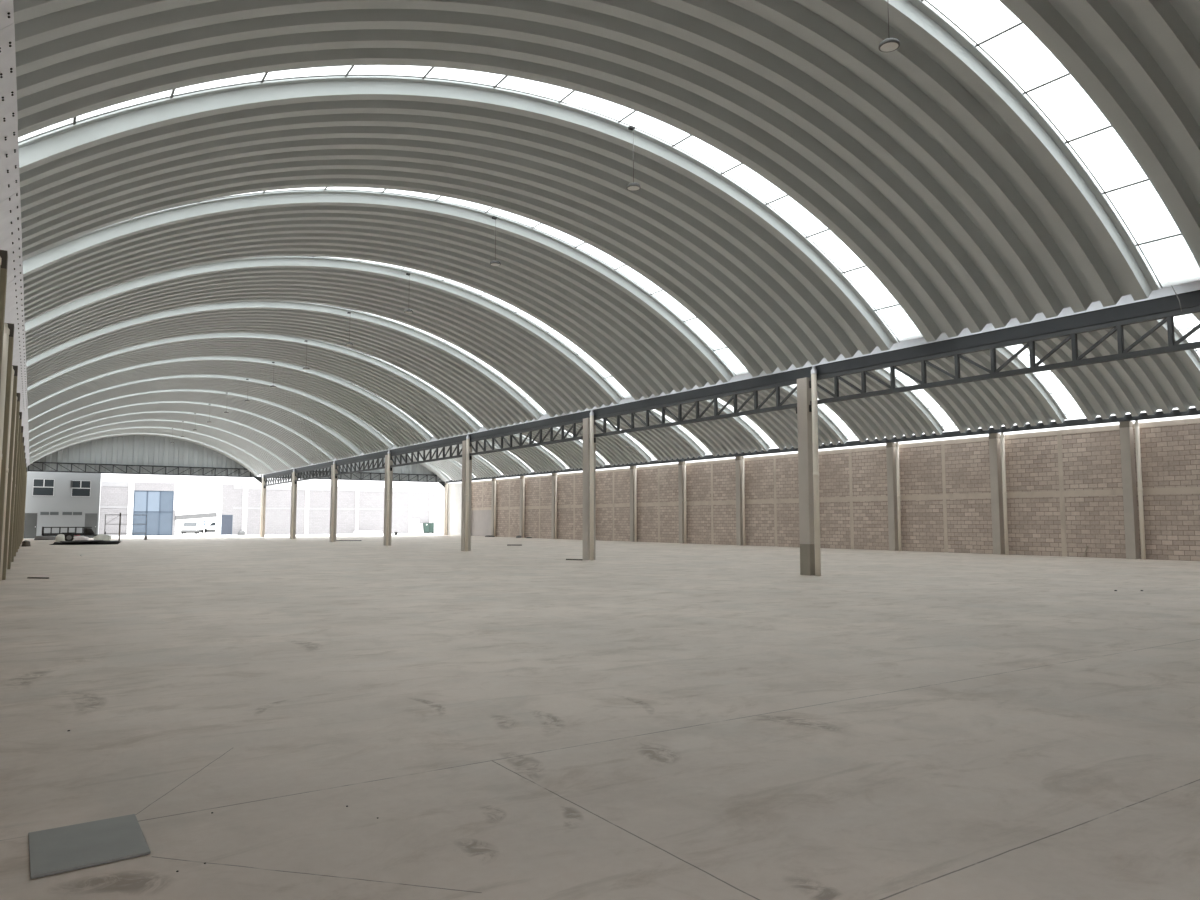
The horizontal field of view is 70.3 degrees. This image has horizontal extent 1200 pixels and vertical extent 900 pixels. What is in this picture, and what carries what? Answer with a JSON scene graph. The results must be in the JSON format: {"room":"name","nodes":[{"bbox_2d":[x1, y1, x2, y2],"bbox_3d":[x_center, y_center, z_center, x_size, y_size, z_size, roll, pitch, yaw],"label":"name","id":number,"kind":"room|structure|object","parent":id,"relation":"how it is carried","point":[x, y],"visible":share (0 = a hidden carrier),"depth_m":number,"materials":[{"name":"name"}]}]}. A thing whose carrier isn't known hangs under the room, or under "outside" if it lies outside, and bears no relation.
{"room":"empty warehouse","nodes":[
{"label":"empty warehouse","id":0,"kind":"room"},
{"bbox_2d":[0,250,7,385],"bbox_3d":[-9.676,-0.234,13.347,0.383,5.870,0.400,3,-6,-33],"label":"pilaster","id":1,"kind":"object","parent":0,"point":[3,253],"visible":1,"depth_m":13.47,"materials":[{"name":"beige concrete"}]},
{"bbox_2d":[26,435,254,475],"bbox_3d":[-42.750,0.382,80.660,19.600,3.818,0.120,3,-6,-33],"label":"wall","id":2,"kind":"structure","parent":0,"point":[129,449],"depth_m":80.37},
{"bbox_2d":[279,455,442,481],"bbox_3d":[-25.926,1.318,91.801,19.600,3.818,0.120,3,-6,-33],"label":"wall","id":3,"kind":"structure","parent":0,"point":[414,468],"depth_m":94.03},
{"bbox_2d":[448,483,461,534],"bbox_3d":[-15.681,6.551,94.402,0.040,5.790,5.623,3,-6,-33],"label":"wall panel","id":4,"kind":"object","parent":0,"point":[455,489],"visible":0.5,"depth_m":95.18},
{"bbox_2d":[471,510,490,535],"bbox_3d":[-12.324,7.664,89.244,0.035,2.720,5.603,3,-6,-33],"label":"wall panel","id":5,"kind":"object","parent":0,"point":[480,519],"visible":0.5,"depth_m":89.48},
{"bbox_2d":[0,535,1199,899],"bbox_3d":[-8.246,5.622,46.791,40.800,0.250,94.176,3,-6,-33],"label":"floor","id":6,"kind":"structure","parent":0,"point":[637,720],"depth_m":6.79,"materials":[{"name":"concrete"}]},
{"bbox_2d":[0,323,9,478],"bbox_3d":[-12.823,0.182,18.120,0.184,5.830,0.182,3,-6,-33],"label":"drainpipe","id":7,"kind":"object","parent":6,"relation":"on","point":[6,329],"visible":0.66,"depth_m":18.22,"materials":[{"name":"beige plastic"}]},
{"bbox_2d":[0,323,13,565],"bbox_3d":[-13.026,0.183,18.370,0.383,5.870,0.400,3,-6,-33],"label":"pilaster","id":8,"kind":"object","parent":6,"relation":"on","point":[10,326],"visible":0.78,"depth_m":18.36,"materials":[{"name":"beige concrete"}]},
{"bbox_2d":[0,366,13,579],"bbox_3d":[-16.173,0.599,23.144,0.184,5.830,0.182,3,-6,-33],"label":"drainpipe","id":9,"kind":"object","parent":6,"relation":"on","point":[12,377],"visible":0.27,"depth_m":23.13,"materials":[{"name":"beige plastic"}]},
{"bbox_2d":[2,365,17,579],"bbox_3d":[-16.376,0.599,23.394,0.383,5.870,0.400,3,-6,-33],"label":"pilaster","id":10,"kind":"object","parent":6,"relation":"on","point":[15,368],"visible":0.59,"depth_m":23.33,"materials":[{"name":"beige concrete"}]},
{"bbox_2d":[6,396,17,569],"bbox_3d":[-19.523,1.015,28.168,0.184,5.830,0.182,3,-6,-33],"label":"pilaster","id":11,"kind":"object","parent":6,"relation":"on","point":[16,396],"visible":0.23,"depth_m":28.18,"materials":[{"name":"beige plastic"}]},
{"bbox_2d":[7,393,19,568],"bbox_3d":[-19.726,1.016,28.418,0.383,5.870,0.400,3,-6,-33],"label":"pilaster","id":12,"kind":"object","parent":6,"relation":"on","point":[18,394],"visible":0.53,"depth_m":28.34,"materials":[{"name":"beige concrete"}]},
{"bbox_2d":[11,412,21,561],"bbox_3d":[-23.076,1.432,33.442,0.383,5.870,0.400,3,-6,-33],"label":"pilaster","id":13,"kind":"object","parent":6,"relation":"on","point":[20,413],"visible":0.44,"depth_m":33.37,"materials":[{"name":"beige concrete"}]},
{"bbox_2d":[14,426,22,556],"bbox_3d":[-26.426,1.849,38.466,0.383,5.870,0.400,3,-6,-33],"label":"pilaster","id":14,"kind":"object","parent":6,"relation":"on","point":[21,441],"visible":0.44,"depth_m":38.40,"materials":[{"name":"beige concrete"}]},
{"bbox_2d":[16,437,23,551],"bbox_3d":[-29.776,2.265,43.489,0.383,5.870,0.400,3,-6,-33],"label":"pilaster","id":15,"kind":"object","parent":6,"relation":"on","point":[23,437],"visible":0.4,"depth_m":43.42,"materials":[{"name":"beige concrete"}]},
{"bbox_2d":[18,446,24,548],"bbox_3d":[-33.127,2.682,48.513,0.383,5.870,0.400,3,-6,-33],"label":"pilaster","id":16,"kind":"object","parent":6,"relation":"on","point":[24,446],"visible":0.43,"depth_m":48.44,"materials":[{"name":"beige concrete"}]},
{"bbox_2d":[19,453,25,545],"bbox_3d":[-36.477,3.098,53.537,0.383,5.870,0.400,3,-6,-33],"label":"pilaster","id":17,"kind":"object","parent":6,"relation":"on","point":[25,453],"visible":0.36,"depth_m":53.47,"materials":[{"name":"beige concrete"}]},
{"bbox_2d":[21,458,25,541],"bbox_3d":[-39.827,3.515,58.561,0.383,5.870,0.400,3,-6,-33],"label":"pilaster","id":18,"kind":"object","parent":6,"relation":"on","point":[25,458],"visible":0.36,"depth_m":58.52,"materials":[{"name":"beige concrete"}]},
{"bbox_2d":[22,463,26,535],"bbox_3d":[-43.177,3.931,63.585,0.383,5.870,0.400,3,-6,-33],"label":"pilaster","id":19,"kind":"object","parent":6,"relation":"on","point":[26,463],"visible":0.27,"depth_m":63.55,"materials":[{"name":"beige concrete"}]},
{"bbox_2d":[22,468,26,540],"bbox_3d":[-46.527,4.348,68.609,0.383,5.870,0.400,3,-6,-33],"label":"pilaster","id":20,"kind":"object","parent":6,"relation":"on","point":[26,468],"visible":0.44,"depth_m":68.54,"materials":[{"name":"beige concrete"}]},
{"bbox_2d":[21,540,30,546],"bbox_3d":[-35.828,5.825,53.214,0.494,0.382,0.841,3,-6,-33],"label":"heap","id":21,"kind":"object","parent":6,"relation":"on","point":[25,543],"visible":0.99,"depth_m":52.94,"materials":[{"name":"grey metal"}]},
{"bbox_2d":[34,536,55,539],"bbox_3d":[-46.010,7.278,70.669,1.592,0.373,0.897,3,-6,-33],"label":"heap","id":22,"kind":"object","parent":6,"relation":"on","point":[36,537],"visible":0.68,"depth_m":70.34,"materials":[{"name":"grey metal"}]},
{"bbox_2d":[55,534,64,541],"bbox_3d":[-38.619,6.340,60.960,0.569,0.638,0.648,3,-6,-33],"label":"sack","id":23,"kind":"object","parent":6,"relation":"on","point":[60,537],"visible":0.93,"depth_m":60.76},
{"bbox_2d":[42,527,105,540],"bbox_3d":[-40.515,6.487,65.757,4.289,1.140,2.180,3,-6,-33],"label":"trailer","id":24,"kind":"object","parent":6,"relation":"on","point":[86,531],"visible":0.84,"depth_m":64.83,"materials":[{"name":"black metal"}]},
{"bbox_2d":[73,536,88,540],"bbox_3d":[-36.586,6.327,60.030,1.016,0.513,0.619,3,-6,-33],"label":"sack","id":25,"kind":"object","parent":6,"relation":"on","point":[76,537],"visible":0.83,"depth_m":59.88,"materials":[{"name":"fabric"}]},
{"bbox_2d":[49,540,119,544],"bbox_3d":[-34.762,6.252,57.724,4.330,0.281,2.679,3,-6,-33],"label":"tarpaulin","id":26,"kind":"object","parent":6,"relation":"on","point":[76,542],"visible":0.99,"depth_m":57.11,"materials":[{"name":"black plastic"}]},
{"bbox_2d":[28,814,150,878],"bbox_3d":[-2.534,1.946,4.215,0.490,0.013,0.670,3,-6,-33],"label":"cover plate","id":27,"kind":"object","parent":6,"relation":"on","point":[52,851],"visible":1,"depth_m":4.18,"materials":[{"name":"metal"}]},
{"bbox_2d":[93,534,111,540],"bbox_3d":[-35.676,6.352,61.102,1.150,0.640,0.701,3,-6,-33],"label":"sack","id":28,"kind":"object","parent":6,"relation":"on","point":[104,537],"visible":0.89,"depth_m":60.91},
{"bbox_2d":[104,513,146,540],"bbox_3d":[-38.649,6.240,69.477,2.998,2.250,0.285,3,-6,-33],"label":"metal frame","id":29,"kind":"object","parent":6,"relation":"on","point":[119,533],"visible":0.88,"depth_m":69.16,"materials":[{"name":"grey metal"}]},
{"bbox_2d":[260,475,263,536],"bbox_3d":[-33.838,5.592,85.400,0.184,6.190,0.182,3,-6,-33],"label":"drainpipe","id":30,"kind":"object","parent":6,"relation":"on","point":[263,475],"visible":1,"depth_m":85.33,"materials":[{"name":"beige plastic"}]},
{"bbox_2d":[260,479,265,536],"bbox_3d":[-33.954,5.778,85.885,0.400,5.900,0.400,3,-6,-33],"label":"concrete column","id":31,"kind":"structure","parent":6,"relation":"on","point":[264,497],"depth_m":85.75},
{"bbox_2d":[264,473,291,487],"bbox_3d":[-30.603,2.938,81.063,0.220,1.042,11.701,3,-6,-33],"label":"beam","id":32,"kind":"structure","parent":31,"relation":"attached to","point":[288,474],"depth_m":81.05,"materials":[{"name":"grey metal"}]},
{"bbox_2d":[291,469,294,538],"bbox_3d":[-27.138,4.759,75.352,0.184,6.190,0.182,3,-6,-33],"label":"drainpipe","id":33,"kind":"object","parent":6,"relation":"on","point":[293,489],"visible":0.98,"depth_m":75.28,"materials":[{"name":"beige plastic"}]},
{"bbox_2d":[290,472,296,538],"bbox_3d":[-27.254,4.944,75.838,0.400,5.900,0.400,3,-6,-33],"label":"concrete column","id":34,"kind":"structure","parent":6,"relation":"on","point":[295,490],"depth_m":75.71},
{"bbox_2d":[329,465,337,541],"bbox_3d":[-20.554,4.112,65.790,0.400,5.900,0.400,3,-6,-33],"label":"concrete column","id":35,"kind":"structure","parent":6,"relation":"on","point":[336,471],"depth_m":65.65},
{"bbox_2d":[295,466,330,483],"bbox_3d":[-23.902,2.105,71.016,0.220,1.042,11.701,3,-6,-33],"label":"beam","id":36,"kind":"structure","parent":35,"relation":"attached to","point":[310,473],"depth_m":71.00,"materials":[{"name":"grey metal"}]},
{"bbox_2d":[331,461,335,541],"bbox_3d":[-20.438,3.926,65.304,0.184,6.190,0.182,3,-6,-33],"label":"drainpipe","id":37,"kind":"object","parent":6,"relation":"on","point":[334,463],"visible":1,"depth_m":65.23,"materials":[{"name":"beige plastic"}]},
{"bbox_2d":[383,455,392,545],"bbox_3d":[-13.854,3.279,55.742,0.400,5.900,0.400,3,-6,-33],"label":"concrete column","id":38,"kind":"structure","parent":6,"relation":"on","point":[386,456],"depth_m":55.59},
{"bbox_2d":[335,456,384,477],"bbox_3d":[-17.202,1.272,60.968,0.220,1.042,11.701,3,-6,-33],"label":"beam","id":39,"kind":"structure","parent":38,"relation":"attached to","point":[382,457],"depth_m":60.83,"materials":[{"name":"grey metal"}]},
{"bbox_2d":[386,450,390,545],"bbox_3d":[-13.738,3.093,55.257,0.184,6.190,0.182,3,-6,-33],"label":"drainpipe","id":40,"kind":"object","parent":6,"relation":"on","point":[389,452],"visible":1,"depth_m":55.19,"materials":[{"name":"beige plastic"}]},
{"bbox_2d":[443,483,447,534],"bbox_3d":[-17.509,6.703,96.811,0.353,5.885,0.400,3,-6,-33],"label":"pilaster","id":41,"kind":"object","parent":6,"relation":"on","point":[444,525],"visible":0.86,"depth_m":96.62,"materials":[{"name":"paint"}]},
{"bbox_2d":[446,483,447,534],"bbox_3d":[-17.337,6.666,96.362,0.184,5.885,0.182,3,-6,-33],"label":"drainpipe","id":42,"kind":"object","parent":6,"relation":"on","point":[447,483],"visible":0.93,"depth_m":96.38,"materials":[{"name":"beige plastic"}]},
{"bbox_2d":[461,440,471,550],"bbox_3d":[-7.153,2.446,45.695,0.400,5.900,0.400,3,-6,-33],"label":"concrete column","id":43,"kind":"structure","parent":6,"relation":"on","point":[463,508],"depth_m":45.55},
{"bbox_2d":[390,442,461,470],"bbox_3d":[-10.502,0.440,50.920,0.220,1.042,11.701,3,-6,-33],"label":"beam","id":44,"kind":"structure","parent":43,"relation":"attached to","point":[458,455],"depth_m":50.46,"materials":[{"name":"grey metal"}]},
{"bbox_2d":[465,434,469,550],"bbox_3d":[-7.037,2.260,45.209,0.184,6.190,0.182,3,-6,-33],"label":"drainpipe","id":45,"kind":"object","parent":6,"relation":"on","point":[468,436],"visible":1,"depth_m":45.14,"materials":[{"name":"beige plastic"}]},
{"bbox_2d":[491,479,496,536],"bbox_3d":[-10.808,5.870,86.763,0.353,5.885,0.400,3,-6,-33],"label":"pilaster","id":46,"kind":"object","parent":6,"relation":"on","point":[492,502],"visible":0.7,"depth_m":86.61,"materials":[{"name":"concrete"}]},
{"bbox_2d":[494,479,495,535],"bbox_3d":[-10.637,5.833,86.315,0.184,5.885,0.182,3,-6,-33],"label":"drainpipe","id":47,"kind":"object","parent":6,"relation":"on","point":[495,479],"visible":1,"depth_m":86.25,"materials":[{"name":"beige plastic"}]},
{"bbox_2d":[519,476,524,537],"bbox_3d":[-7.458,5.454,81.740,0.353,5.885,0.400,3,-6,-33],"label":"pilaster","id":48,"kind":"object","parent":6,"relation":"on","point":[521,477],"visible":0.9,"depth_m":81.58,"materials":[{"name":"concrete"}]},
{"bbox_2d":[522,476,524,537],"bbox_3d":[-7.287,5.416,81.291,0.184,5.885,0.182,3,-6,-33],"label":"drainpipe","id":49,"kind":"object","parent":6,"relation":"on","point":[523,476],"visible":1,"depth_m":81.30,"materials":[{"name":"beige plastic"}]},
{"bbox_2d":[551,473,555,538],"bbox_3d":[-4.108,5.037,76.716,0.353,5.885,0.400,3,-6,-33],"label":"pilaster","id":50,"kind":"object","parent":6,"relation":"on","point":[553,474],"visible":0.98,"depth_m":76.55,"materials":[{"name":"concrete"}]},
{"bbox_2d":[555,473,556,538],"bbox_3d":[-3.937,5.000,76.267,0.184,5.885,0.182,3,-6,-33],"label":"drainpipe","id":51,"kind":"object","parent":6,"relation":"on","point":[556,473],"visible":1,"depth_m":76.19,"materials":[{"name":"beige plastic"}]},
{"bbox_2d":[583,418,595,559],"bbox_3d":[-0.453,1.613,35.647,0.400,5.900,0.400,3,-6,-33],"label":"concrete column","id":52,"kind":"structure","parent":6,"relation":"on","point":[586,421],"depth_m":35.49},
{"bbox_2d":[469,419,582,459],"bbox_3d":[-3.802,-0.394,40.873,0.220,1.042,11.701,3,-6,-33],"label":"beam","id":53,"kind":"structure","parent":52,"relation":"attached to","point":[552,441],"depth_m":40.06,"materials":[{"name":"grey metal"}]},
{"bbox_2d":[590,410,593,559],"bbox_3d":[-0.337,1.427,35.161,0.184,6.190,0.182,3,-6,-33],"label":"drainpipe","id":54,"kind":"object","parent":6,"relation":"on","point":[591,412],"visible":0.98,"depth_m":35.09,"materials":[{"name":"beige plastic"}]},
{"bbox_2d":[630,466,634,541],"bbox_3d":[2.592,4.204,66.668,0.353,5.885,0.400,3,-6,-33],"label":"pilaster","id":55,"kind":"object","parent":6,"relation":"on","point":[632,509],"visible":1,"depth_m":66.50,"materials":[{"name":"concrete"}]},
{"bbox_2d":[634,466,636,541],"bbox_3d":[2.763,4.167,66.219,0.184,5.885,0.182,3,-6,-33],"label":"drainpipe","id":56,"kind":"object","parent":6,"relation":"on","point":[635,467],"visible":1,"depth_m":66.21,"materials":[{"name":"beige plastic"}]},
{"bbox_2d":[678,462,683,542],"bbox_3d":[5.942,3.788,61.644,0.353,5.885,0.400,3,-6,-33],"label":"pilaster","id":57,"kind":"object","parent":6,"relation":"on","point":[680,464],"visible":0.81,"depth_m":61.50,"materials":[{"name":"concrete"}]},
{"bbox_2d":[684,461,686,542],"bbox_3d":[6.113,3.750,61.196,0.184,5.885,0.182,3,-6,-33],"label":"drainpipe","id":58,"kind":"object","parent":6,"relation":"on","point":[685,528],"visible":1,"depth_m":61.10,"materials":[{"name":"beige plastic"}]},
{"bbox_2d":[735,456,742,544],"bbox_3d":[9.292,3.371,56.620,0.353,5.885,0.400,3,-6,-33],"label":"pilaster","id":59,"kind":"object","parent":6,"relation":"on","point":[738,460],"visible":0.9,"depth_m":56.48,"materials":[{"name":"concrete"}]},
{"bbox_2d":[742,456,744,545],"bbox_3d":[9.463,3.334,56.172,0.184,5.885,0.182,3,-6,-33],"label":"drainpipe","id":60,"kind":"object","parent":6,"relation":"on","point":[743,474],"visible":1,"depth_m":56.12,"materials":[{"name":"beige plastic"}]},
{"bbox_2d":[797,377,814,575],"bbox_3d":[6.247,0.780,25.599,0.400,5.900,0.400,3,-6,-33],"label":"concrete column","id":61,"kind":"structure","parent":6,"relation":"on","point":[804,417],"depth_m":25.45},
{"bbox_2d":[594,380,796,442],"bbox_3d":[2.898,-1.226,30.825,0.220,1.042,11.701,3,-6,-33],"label":"beam","id":62,"kind":"structure","parent":61,"relation":"attached to","point":[779,406],"depth_m":29.81,"materials":[{"name":"grey metal"}]},
{"bbox_2d":[809,306,1199,411],"bbox_3d":[9.598,-2.059,20.777,0.220,1.042,11.701,3,-6,-33],"label":"beam","id":63,"kind":"structure","parent":61,"relation":"attached to","point":[1168,317],"depth_m":20.03,"materials":[{"name":"grey metal"}]},
{"bbox_2d":[811,366,820,575],"bbox_3d":[6.363,0.594,25.114,0.184,6.190,0.182,3,-6,-33],"label":"drainpipe","id":64,"kind":"object","parent":6,"relation":"on","point":[813,370],"visible":1,"depth_m":25.05,"materials":[{"name":"beige plastic"}]},
{"bbox_2d":[886,442,898,550],"bbox_3d":[15.992,2.538,46.573,0.353,5.885,0.400,3,-6,-33],"label":"pilaster","id":65,"kind":"object","parent":6,"relation":"on","point":[890,447],"visible":1,"depth_m":46.44,"materials":[{"name":"concrete"}]},
{"bbox_2d":[895,442,901,550],"bbox_3d":[16.163,2.501,46.124,0.184,5.885,0.182,3,-6,-33],"label":"drainpipe","id":66,"kind":"object","parent":6,"relation":"on","point":[896,444],"visible":1,"depth_m":46.06,"materials":[{"name":"beige plastic"}]},
{"bbox_2d":[989,433,1004,553],"bbox_3d":[19.342,2.122,41.549,0.353,5.885,0.400,3,-6,-33],"label":"pilaster","id":67,"kind":"object","parent":6,"relation":"on","point":[994,438],"visible":0.96,"depth_m":41.42,"materials":[{"name":"concrete"}]},
{"bbox_2d":[1000,432,1008,554],"bbox_3d":[19.514,2.084,41.100,0.184,5.885,0.182,3,-6,-33],"label":"drainpipe","id":68,"kind":"object","parent":6,"relation":"on","point":[1002,436],"visible":1,"depth_m":41.04,"materials":[{"name":"beige plastic"}]},
{"bbox_2d":[1119,421,1139,558],"bbox_3d":[22.692,1.705,36.525,0.353,5.885,0.400,3,-6,-33],"label":"pilaster","id":69,"kind":"object","parent":6,"relation":"on","point":[1126,427],"visible":0.98,"depth_m":36.40,"materials":[{"name":"concrete"}]},
{"bbox_2d":[1134,420,1145,559],"bbox_3d":[22.864,1.668,36.076,0.184,5.885,0.182,3,-6,-33],"label":"drainpipe","id":70,"kind":"object","parent":6,"relation":"on","point":[1136,424],"visible":1,"depth_m":36.02,"materials":[{"name":"beige plastic"}]},
{"bbox_2d":[13,0,1199,475],"bbox_3d":[-16.966,-2.947,41.868,19.797,3.833,93.676,3,-6,-33],"label":"ceiling","id":71,"kind":"structure","parent":0,"point":[922,157],"depth_m":18.19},
{"bbox_2d":[0,0,29,466],"bbox_3d":[-24.659,-1.720,36.317,0.430,0.435,93.346,3,-6,-33],"label":"wall","id":72,"kind":"structure","parent":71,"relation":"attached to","point":[10,200],"depth_m":12.85,"materials":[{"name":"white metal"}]},
{"bbox_2d":[28,462,261,482],"bbox_3d":[-42.297,2.196,80.583,19.638,1.450,0.140,3,-6,-33],"label":"beam","id":73,"kind":"structure","parent":71,"relation":"attached to","point":[258,478],"depth_m":80.22,"materials":[{"name":"metal"}]},
{"bbox_2d":[342,346,481,427],"bbox_3d":[-14.000,-3.397,37.427,19.782,3.645,0.940,3,-6,-33],"label":"window","id":74,"kind":"structure","parent":71,"relation":"attached to","point":[342,346],"depth_m":41.46,"materials":[{"name":"white plastic"}]},
{"bbox_2d":[328,305,542,414],"bbox_3d":[-10.546,-3.827,32.248,19.782,3.645,0.940,3,-6,-33],"label":"window","id":75,"kind":"structure","parent":71,"relation":"attached to","point":[328,305],"depth_m":35.80,"materials":[{"name":"white plastic"}]},
{"bbox_2d":[156,187,735,375],"bbox_3d":[-3.639,-4.686,21.889,19.782,3.645,0.940,3,-6,-33],"label":"window","id":76,"kind":"structure","parent":71,"relation":"attached to","point":[577,246],"depth_m":22.93,"materials":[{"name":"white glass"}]},
{"bbox_2d":[274,256,624,398],"bbox_3d":[-7.092,-4.256,27.069,19.782,3.645,0.940,3,-6,-33],"label":"window","id":77,"kind":"structure","parent":71,"relation":"attached to","point":[274,256],"depth_m":29.49,"materials":[{"name":"grey metal"}]},
{"bbox_2d":[18,66,899,341],"bbox_3d":[-0.185,-5.115,16.710,19.782,3.645,0.940,3,-6,-33],"label":"window","id":78,"kind":"structure","parent":71,"relation":"attached to","point":[172,95],"depth_m":15.84,"materials":[{"name":"white glass"}]},
{"bbox_2d":[490,216,500,265],"bbox_3d":[-2.771,-5.544,22.600,0.290,1.304,0.290,3,-6,-33],"label":"pendant lamp","id":79,"kind":"object","parent":71,"relation":"hanging from","point":[492,263],"visible":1,"depth_m":22.58,"materials":[{"name":"grey metal"}]},
{"bbox_2d":[626,125,640,190],"bbox_3d":[0.683,-5.973,17.420,0.290,1.304,0.290,3,-6,-33],"label":"pendant lamp","id":80,"kind":"object","parent":71,"relation":"hanging from","point":[633,186],"visible":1,"depth_m":17.39,"materials":[{"name":"grey metal"}]},
{"bbox_2d":[879,0,899,51],"bbox_3d":[4.137,-6.402,12.241,0.290,1.304,0.290,3,-6,-33],"label":"pendant lamp","id":81,"kind":"object","parent":71,"relation":"hanging from","point":[889,44],"visible":1,"depth_m":12.16,"materials":[{"name":"grey metal"}]},
{"bbox_2d":[921,0,1181,287],"bbox_3d":[3.269,-5.544,11.531,19.782,3.645,0.940,3,-6,-33],"label":"window","id":82,"kind":"structure","parent":71,"relation":"attached to","point":[929,3],"depth_m":15.08,"materials":[{"name":"grey metal"}]},
{"bbox_2d":[385,227,1199,481],"bbox_3d":[-0.019,-1.981,53.088,19.603,3.877,93.676,3,-6,-33],"label":"ceiling","id":83,"kind":"structure","parent":0,"point":[1165,382],"depth_m":41.46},
{"bbox_2d":[274,471,444,487],"bbox_3d":[-25.695,3.120,91.577,19.349,1.450,0.140,3,-6,-33],"label":"beam","id":84,"kind":"structure","parent":83,"relation":"attached to","point":[441,483],"depth_m":92.83,"materials":[{"name":"metal"}]},
{"bbox_2d":[606,377,855,440],"bbox_3d":[6.400,-2.861,43.468,19.588,3.690,0.940,3,-6,-33],"label":"window","id":85,"kind":"structure","parent":83,"relation":"attached to","point":[608,377],"depth_m":48.22,"materials":[{"name":"grey metal"}]},
{"bbox_2d":[711,344,955,428],"bbox_3d":[9.854,-3.290,38.289,19.588,3.690,0.940,3,-6,-33],"label":"window","id":86,"kind":"structure","parent":83,"relation":"attached to","point":[722,344],"depth_m":42.66,"materials":[{"name":"grey metal"}]},
{"bbox_2d":[1007,347,1082,418],"bbox_3d":[13.307,-3.720,33.110,19.588,3.690,0.940,3,-6,-33],"label":"window","id":87,"kind":"structure","parent":83,"relation":"attached to","point":[1007,347],"depth_m":37.58,"materials":[{"name":"grey metal"}]},
{"bbox_2d":[919,323,1199,354],"bbox_3d":[16.761,-4.149,27.930,19.588,3.690,0.940,3,-6,-33],"label":"window","id":88,"kind":"structure","parent":83,"relation":"attached to","point":[1174,323],"depth_m":31.49,"materials":[{"name":"grey metal"}]},
{"bbox_2d":[471,418,1199,560],"bbox_3d":[8.533,3.556,58.272,0.218,5.790,93.776,3,-6,-33],"label":"wall","id":89,"kind":"structure","parent":0,"point":[1064,489],"depth_m":44.75,"materials":[{"name":"brick"}]},
{"bbox_3d":[17.742,-2.716,8.249,40.800,10.000,0.280,3,-6,-33],"label":"wall","id":90,"kind":"structure","parent":0,"visible":0},
{"bbox_2d":[264,290,1199,477],"bbox_3d":[-8.022,-0.546,47.307,0.220,0.320,93.336,3,-6,-33],"label":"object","id":91,"kind":"structure","parent":90,"relation":"attached to","point":[1188,299],"depth_m":23.54,"materials":[{"name":"paint"}]},
{"bbox_2d":[263,274,1199,474],"bbox_3d":[-8.172,-0.804,47.229,0.930,0.210,93.336,3,-6,-33],"label":"gutter","id":92,"kind":"object","parent":91,"relation":"on","point":[1188,283],"visible":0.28,"depth_m":22.20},
{"bbox_2d":[445,408,1199,482],"bbox_3d":[8.327,0.398,58.131,0.170,0.280,93.336,3,-6,-33],"label":"beam","id":93,"kind":"structure","parent":90,"relation":"attached to","point":[1191,411],"depth_m":44.45,"materials":[{"name":"paint"}]},
{"label":"outside","id":94,"kind":"structure","parent":0,"visible":0},
{"bbox_2d":[24,532,433,538],"bbox_3d":[-52.342,12.058,124.261,69.000,0.230,84.124,3,-6,-33],"label":"pavement","id":95,"kind":"structure","parent":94,"point":[177,534],"depth_m":94.10,"materials":[{"name":"concrete"}]},
{"bbox_2d":[24,471,100,537],"bbox_3d":[-52.107,5.062,81.025,7.450,6.500,7.120,3,-6,-33],"label":"office building","id":96,"kind":"structure","parent":95,"relation":"on","point":[53,499],"depth_m":78.55,"materials":[{"name":"white paint"}]},
{"bbox_2d":[181,522,199,533],"bbox_3d":[-50.539,9.608,105.236,1.724,1.458,3.939,2,-5,-19],"label":"parked car","id":97,"kind":"object","parent":95,"relation":"on","point":[187,527],"visible":1,"depth_m":104.18,"materials":[{"name":"white paint"}]},
{"bbox_2d":[175,510,215,531],"bbox_3d":[-51.899,9.677,127.418,65.000,5.000,0.300,3,-6,-33],"label":"wall","id":98,"kind":"structure","parent":95,"relation":"on","point":[178,523],"depth_m":122.76,"materials":[{"name":"white paint"}]},
{"bbox_2d":[200,522,215,532],"bbox_3d":[-50.884,10.189,112.209,3.939,1.458,1.724,3,-6,-33],"label":"parked car","id":99,"kind":"object","parent":95,"relation":"on","point":[210,527],"visible":0.37,"depth_m":111.19,"materials":[{"name":"white paint"}]},
{"bbox_2d":[98,481,434,535],"bbox_3d":[-40.344,6.833,97.698,53.200,5.750,0.580,3,-6,-33],"label":"wall","id":100,"kind":"structure","parent":95,"relation":"on","point":[358,508],"depth_m":99.59,"materials":[{"name":"white paint"}]},
{"bbox_2d":[132,490,173,535],"bbox_3d":[-48.489,6.846,92.482,3.920,4.850,0.100,3,-6,-33],"label":"gate","id":101,"kind":"object","parent":100,"relation":"attached to","point":[157,505],"visible":1,"depth_m":92.44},
{"bbox_2d":[221,515,232,534],"bbox_3d":[-42.254,8.476,96.474,1.180,2.270,0.110,3,-6,-33],"label":"metal door","id":102,"kind":"structure","parent":100,"relation":"in","point":[226,520],"depth_m":96.45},
{"bbox_2d":[352,530,381,533],"bbox_3d":[-28.440,10.025,103.901,3.831,0.428,1.551,3,-6,-33],"label":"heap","id":103,"kind":"object","parent":95,"relation":"on","point":[367,531],"visible":0.96,"depth_m":103.34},
{"bbox_2d":[411,518,423,533],"bbox_3d":[-23.252,9.679,108.582,1.540,1.900,0.400,3,-6,-33],"label":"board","id":104,"kind":"object","parent":95,"relation":"on","point":[416,527],"visible":1,"depth_m":108.50,"materials":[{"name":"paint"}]},
{"bbox_2d":[423,523,433,532],"bbox_3d":[-21.934,10.025,109.227,1.320,1.320,0.620,3,-6,-33],"label":"cabinet","id":105,"kind":"object","parent":95,"relation":"on","point":[427,527],"visible":0.88,"depth_m":108.97,"materials":[{"name":"metal"}]},
{"bbox_2d":[434,482,443,534],"bbox_3d":[-18.348,6.574,98.364,0.450,6.400,2.850,3,-6,-33],"label":"wall","id":106,"kind":"structure","parent":95,"relation":"on","point":[439,489],"depth_m":98.28,"materials":[{"name":"white paint"}]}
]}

